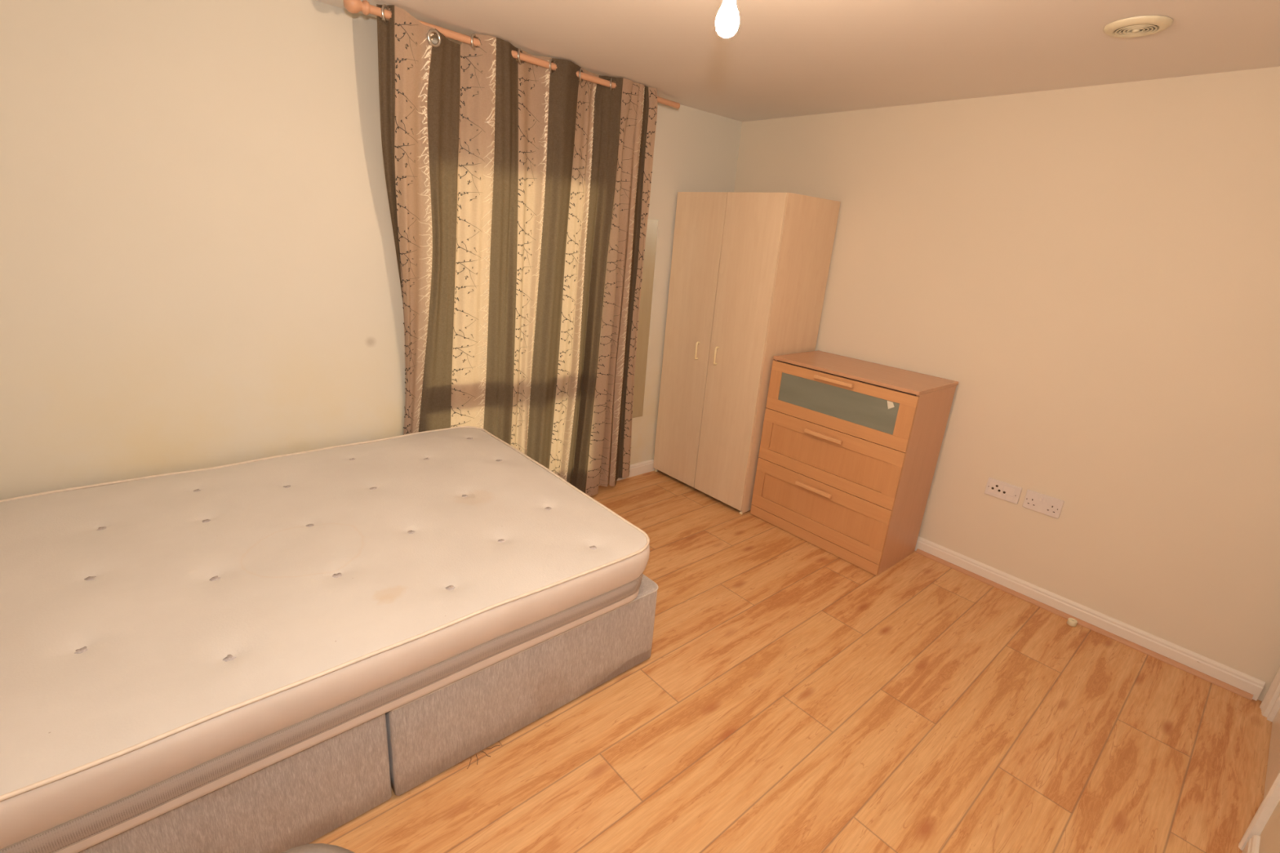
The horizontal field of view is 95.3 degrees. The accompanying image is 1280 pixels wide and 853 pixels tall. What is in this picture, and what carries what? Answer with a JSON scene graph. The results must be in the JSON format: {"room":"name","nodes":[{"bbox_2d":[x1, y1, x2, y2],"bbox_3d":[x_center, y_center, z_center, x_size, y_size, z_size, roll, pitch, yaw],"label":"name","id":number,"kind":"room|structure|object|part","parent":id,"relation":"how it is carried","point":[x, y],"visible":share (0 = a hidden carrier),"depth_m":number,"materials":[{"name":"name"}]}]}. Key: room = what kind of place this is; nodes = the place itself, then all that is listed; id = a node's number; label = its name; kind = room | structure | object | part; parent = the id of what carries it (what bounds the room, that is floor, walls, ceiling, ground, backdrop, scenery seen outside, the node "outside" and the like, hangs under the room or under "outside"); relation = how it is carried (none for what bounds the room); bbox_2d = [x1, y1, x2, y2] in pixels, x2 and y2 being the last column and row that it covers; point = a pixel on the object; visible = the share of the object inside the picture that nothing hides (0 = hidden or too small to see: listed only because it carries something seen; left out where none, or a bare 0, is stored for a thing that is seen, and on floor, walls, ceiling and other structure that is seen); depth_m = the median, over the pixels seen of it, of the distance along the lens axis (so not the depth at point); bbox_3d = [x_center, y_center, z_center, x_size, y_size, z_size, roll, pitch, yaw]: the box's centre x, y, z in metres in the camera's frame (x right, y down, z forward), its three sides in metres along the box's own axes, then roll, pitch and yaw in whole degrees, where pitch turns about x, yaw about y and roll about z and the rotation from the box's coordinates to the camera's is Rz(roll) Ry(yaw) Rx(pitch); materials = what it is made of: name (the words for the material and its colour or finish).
{"room":"bedroom","nodes":[
{"label":"bedroom","id":0,"kind":"room"},
{"bbox_2d":[0,0,742,500],"bbox_3d":[-0.976,-0.560,2.957,4.150,2.450,0.540,-12,24,-40],"label":"wall","id":1,"kind":"structure","parent":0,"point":[199,268],"depth_m":2.23,"materials":[{"name":"paint"}]},
{"bbox_3d":[-1.044,-1.553,2.147,0.088,0.062,0.062,-12,24,-40],"label":"knob","id":2,"kind":"part","parent":1,"relation":"part of","materials":[{"name":"brown wood"}]},
{"bbox_3d":[-0.462,-1.712,2.769,1.808,0.063,0.259,-12,24,-40],"label":"curtain rail","id":3,"kind":"part","parent":1,"relation":"part of","materials":[{"name":"brown wood"}]},
{"bbox_2d":[376,4,657,496],"bbox_3d":[-0.564,-0.620,3.131,1.547,2.373,0.243,-12,25,-41],"label":"curtain","id":4,"kind":"object","parent":1,"relation":"hanging from","point":[518,192],"visible":0.88,"depth_m":2.96,"materials":[{"name":"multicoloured fabric"}]},
{"bbox_2d":[617,458,654,480],"bbox_3d":[-1.050,0.516,3.300,4.118,0.088,0.016,-12,24,-40],"label":"baseboard","id":5,"kind":"structure","parent":1,"relation":"attached to","point":[644,467],"depth_m":4.19,"materials":[{"name":"white paint"}]},
{"bbox_2d":[632,218,657,417],"bbox_3d":[-0.052,-0.661,3.760,0.310,1.293,0.008,-12,24,-40],"label":"wall mirror","id":6,"kind":"object","parent":1,"relation":"attached to","point":[645,309],"visible":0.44,"depth_m":3.81,"materials":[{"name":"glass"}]},
{"bbox_2d":[308,470,1272,852],"bbox_3d":[0.028,1.052,2.166,4.150,0.050,3.320,-12,24,-40],"label":"floor","id":7,"kind":"structure","parent":0,"point":[790,695],"depth_m":2.10,"materials":[{"name":"brown wood"}]},
{"bbox_2d":[78,713,391,852],"bbox_3d":[-1.546,0.816,1.872,0.957,0.343,1.440,-12,24,-40],"label":"base","id":8,"kind":"object","parent":7,"relation":"on","point":[296,800],"visible":0.21,"depth_m":1.50,"materials":[{"name":"grey fabric"}]},
{"bbox_2d":[0,426,649,852],"bbox_3d":[-1.155,0.463,2.053,1.987,0.266,1.487,-12,24,-40],"label":"mattress","id":9,"kind":"object","parent":8,"relation":"on","point":[168,641],"visible":1,"depth_m":1.67,"materials":[{"name":"beige fabric"}]},
{"bbox_2d":[282,843,354,852],"bbox_3d":[-0.374,1.055,0.758,0.576,0.768,0.561,-12,24,-40],"label":"office chair","id":10,"kind":"object","parent":7,"relation":"on","point":[317,847],"visible":1,"depth_m":0.85,"materials":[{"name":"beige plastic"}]},
{"bbox_2d":[466,745,499,768],"bbox_3d":[-0.507,1.070,1.892,0.125,0.008,0.037,-12,24,-40],"label":"thread","id":11,"kind":"object","parent":7,"relation":"on","point":[495,745],"visible":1,"depth_m":1.90},
{"bbox_2d":[385,573,657,795],"bbox_3d":[-0.789,0.663,2.514,1.047,0.343,1.446,-12,24,-40],"label":"base","id":12,"kind":"object","parent":7,"relation":"on","point":[428,735],"visible":0.33,"depth_m":1.92,"materials":[{"name":"grey fabric"}]},
{"bbox_2d":[653,191,840,514],"bbox_3d":[0.629,-0.498,3.854,0.571,1.912,0.826,-12,24,-40],"label":"wardrobe","id":13,"kind":"object","parent":7,"relation":"on","point":[749,271],"visible":0.85,"depth_m":3.56,"materials":[{"name":"beige wood"}]},
{"bbox_3d":[0.307,-0.532,3.835,0.018,1.880,0.411,-12,24,-40],"label":"door","id":14,"kind":"part","parent":13,"relation":"part of","materials":[{"name":"brown wood"}]},
{"bbox_3d":[0.365,-0.486,3.743,0.029,0.116,0.012,-12,24,-40],"label":"handle","id":15,"kind":"part","parent":13,"relation":"part of","materials":[{"name":"beige plastic"}]},
{"bbox_3d":[0.471,-0.440,3.630,0.029,0.116,0.012,-12,24,-40],"label":"handle","id":16,"kind":"part","parent":13,"relation":"part of","materials":[{"name":"beige plastic"}]},
{"bbox_3d":[0.580,-0.414,3.544,0.018,1.880,0.409,-12,24,-40],"label":"door","id":17,"kind":"part","parent":13,"relation":"part of","materials":[{"name":"brown wood"}]},
{"bbox_3d":[0.911,-0.390,3.584,0.520,1.904,0.018,-12,24,-40],"label":"panel","id":18,"kind":"part","parent":13,"relation":"part of","materials":[{"name":"brown wood"}]},
{"bbox_3d":[0.844,-0.556,4.032,0.002,1.882,0.826,-12,24,-40],"label":"panel","id":19,"kind":"part","parent":13,"relation":"part of","materials":[{"name":"brown wood"}]},
{"bbox_2d":[750,350,958,575],"bbox_3d":[1.188,0.163,3.409,0.502,1.026,0.860,-12,24,-40],"label":"dresser","id":20,"kind":"object","parent":7,"relation":"on","point":[850,447],"visible":1,"depth_m":3.19,"materials":[{"name":"brown wood"}]},
{"bbox_3d":[0.988,0.357,3.322,0.030,0.020,0.230,-12,24,-40],"label":"handle","id":21,"kind":"part","parent":20,"relation":"part of","materials":[{"name":"brown wood"}]},
{"bbox_3d":[0.998,0.577,3.399,0.017,0.076,0.860,-12,24,-40],"label":"rail","id":22,"kind":"part","parent":20,"relation":"part of","materials":[{"name":"brown wood"}]},
{"bbox_3d":[1.007,0.463,3.367,0.010,0.158,0.720,-12,24,-40],"label":"inset panel","id":23,"kind":"part","parent":20,"relation":"part of","materials":[{"name":"brown wood"}]},
{"bbox_3d":[1.012,0.054,3.221,0.030,0.020,0.230,-12,24,-40],"label":"handle","id":24,"kind":"part","parent":20,"relation":"part of","materials":[{"name":"brown wood"}]},
{"bbox_3d":[1.016,0.350,3.324,0.017,0.080,0.860,-12,24,-40],"label":"drawer","id":25,"kind":"part","parent":20,"relation":"part of","materials":[{"name":"brown wood"}]},
{"bbox_3d":[1.022,0.276,3.299,0.017,0.069,0.860,-12,24,-40],"label":"rail","id":26,"kind":"part","parent":20,"relation":"part of","materials":[{"name":"brown wood"}]},
{"bbox_3d":[1.031,0.161,3.267,0.010,0.167,0.720,-12,24,-40],"label":"inset panel","id":27,"kind":"part","parent":20,"relation":"part of","materials":[{"name":"brown wood"}]},
{"bbox_3d":[1.036,-0.244,3.122,0.030,0.020,0.230,-12,24,-40],"label":"handle","id":28,"kind":"part","parent":20,"relation":"part of","materials":[{"name":"brown wood"}]},
{"bbox_3d":[1.040,0.047,3.223,0.017,0.076,0.860,-12,24,-40],"label":"drawer","id":29,"kind":"part","parent":20,"relation":"part of","materials":[{"name":"brown wood"}]},
{"bbox_3d":[1.046,-0.025,3.199,0.017,0.068,0.860,-12,24,-40],"label":"rail","id":30,"kind":"part","parent":20,"relation":"part of","materials":[{"name":"brown wood"}]},
{"bbox_3d":[1.055,-0.137,3.166,0.011,0.166,0.706,-12,24,-40],"label":"glass panel","id":31,"kind":"part","parent":20,"relation":"part of","materials":[{"name":"grey glass"}]},
{"bbox_3d":[1.063,-0.240,3.128,0.017,0.054,0.860,-12,24,-40],"label":"drawer","id":32,"kind":"part","parent":20,"relation":"part of","materials":[{"name":"brown wood"}]},
{"bbox_3d":[1.238,-0.316,3.260,0.472,0.018,0.860,-12,24,-40],"label":"panel","id":33,"kind":"part","parent":20,"relation":"part of","materials":[{"name":"brown wood"}]},
{"bbox_3d":[1.475,0.289,3.127,0.436,1.008,0.018,-12,24,-40],"label":"panel","id":34,"kind":"part","parent":20,"relation":"part of","materials":[{"name":"brown wood"}]},
{"bbox_2d":[1066,617,1077,626],"bbox_3d":[2.102,0.953,2.840,0.038,0.027,0.038,-12,24,-40],"label":"cap","id":35,"kind":"object","parent":7,"relation":"on","point":[1072,622],"visible":1,"depth_m":2.83,"materials":[{"name":"white plastic"}]},
{"bbox_2d":[315,0,1279,121],"bbox_3d":[0.110,-1.336,1.500,4.350,0.100,3.600,-12,24,-40],"label":"ceiling","id":36,"kind":"structure","parent":0,"point":[784,58],"depth_m":2.24,"materials":[{"name":"white paint"}]},
{"bbox_2d":[715,0,739,37],"bbox_3d":[0.205,-1.026,1.260,0.082,0.321,0.082,-12,24,-40],"label":"pendant light","id":37,"kind":"object","parent":36,"relation":"hanging from","point":[726,23],"visible":1,"depth_m":1.28,"materials":[{"name":"white glass"}]},
{"bbox_2d":[1103,15,1173,37],"bbox_3d":[1.595,-1.278,1.875,0.176,0.019,0.176,-12,24,-40],"label":"ceiling vent","id":38,"kind":"object","parent":36,"relation":"in","point":[1142,25],"visible":1,"depth_m":1.85,"materials":[{"name":"beige plastic"}]},
{"bbox_2d":[733,66,1279,701],"bbox_3d":[1.618,-0.457,3.270,0.120,2.450,3.600,-12,24,-40],"label":"wall","id":39,"kind":"structure","parent":0,"point":[1095,270],"depth_m":2.68,"materials":[{"name":"paint"}]},
{"bbox_2d":[984,477,1022,504],"bbox_3d":[1.889,0.335,3.039,0.010,0.091,0.158,-12,24,-40],"label":"socket","id":40,"kind":"object","parent":39,"relation":"attached to","point":[996,488],"visible":1,"depth_m":3.03,"materials":[{"name":"white plastic"}]},
{"bbox_2d":[1022,489,1064,518],"bbox_3d":[2.008,0.387,2.910,0.013,0.096,0.159,-12,24,-40],"label":"power socket","id":41,"kind":"object","parent":39,"relation":"attached to","point":[1033,500],"visible":1,"depth_m":2.91,"materials":[{"name":"white plastic"}]},
{"bbox_2d":[915,548,1253,700],"bbox_3d":[2.083,0.927,2.922,0.018,0.020,1.415,-12,24,-40],"label":"trim","id":42,"kind":"structure","parent":39,"relation":"attached to","point":[1227,686],"depth_m":2.79,"materials":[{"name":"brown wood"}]},
{"bbox_2d":[915,536,1265,700],"bbox_3d":[1.535,0.648,3.525,0.016,0.088,3.165,-12,24,-40],"label":"baseboard","id":43,"kind":"structure","parent":39,"relation":"attached to","point":[1247,683],"depth_m":2.78,"materials":[{"name":"white paint"}]},
{"bbox_2d":[1258,800,1279,852],"bbox_3d":[1.160,0.369,0.676,4.150,2.450,0.100,-12,24,-40],"label":"wall","id":44,"kind":"structure","parent":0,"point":[1269,842],"depth_m":1.65,"materials":[{"name":"paint"}]},
{"bbox_2d":[1241,835,1260,852],"bbox_3d":[0.663,1.499,0.753,3.124,0.088,0.016,-12,24,-40],"label":"baseboard","id":45,"kind":"structure","parent":44,"relation":"attached to","point":[1252,846],"depth_m":1.73,"materials":[{"name":"white paint"}]},
{"bbox_2d":[1238,667,1279,850],"bbox_3d":[2.305,0.251,1.735,0.955,2.080,0.149,-12,24,-40],"label":"door frame","id":46,"kind":"structure","parent":44,"relation":"attached to","point":[1269,706],"depth_m":2.00,"materials":[{"name":"white paint"}]},
{"bbox_3d":[1.949,0.308,1.479,0.075,2.080,0.024,-12,24,-40],"label":"architrave","id":47,"kind":"part","parent":46,"relation":"part of","materials":[{"name":"white paint"}]},
{"bbox_3d":[2.611,0.173,2.044,0.075,2.080,0.024,-12,24,-40],"label":"architrave","id":48,"kind":"part","parent":46,"relation":"part of","materials":[{"name":"white paint"}]},
{"bbox_3d":[2.318,0.286,1.727,0.825,2.020,0.100,-12,24,-40],"label":"frame","id":49,"kind":"part","parent":46,"relation":"part of","materials":[{"name":"white paint"}]}
]}

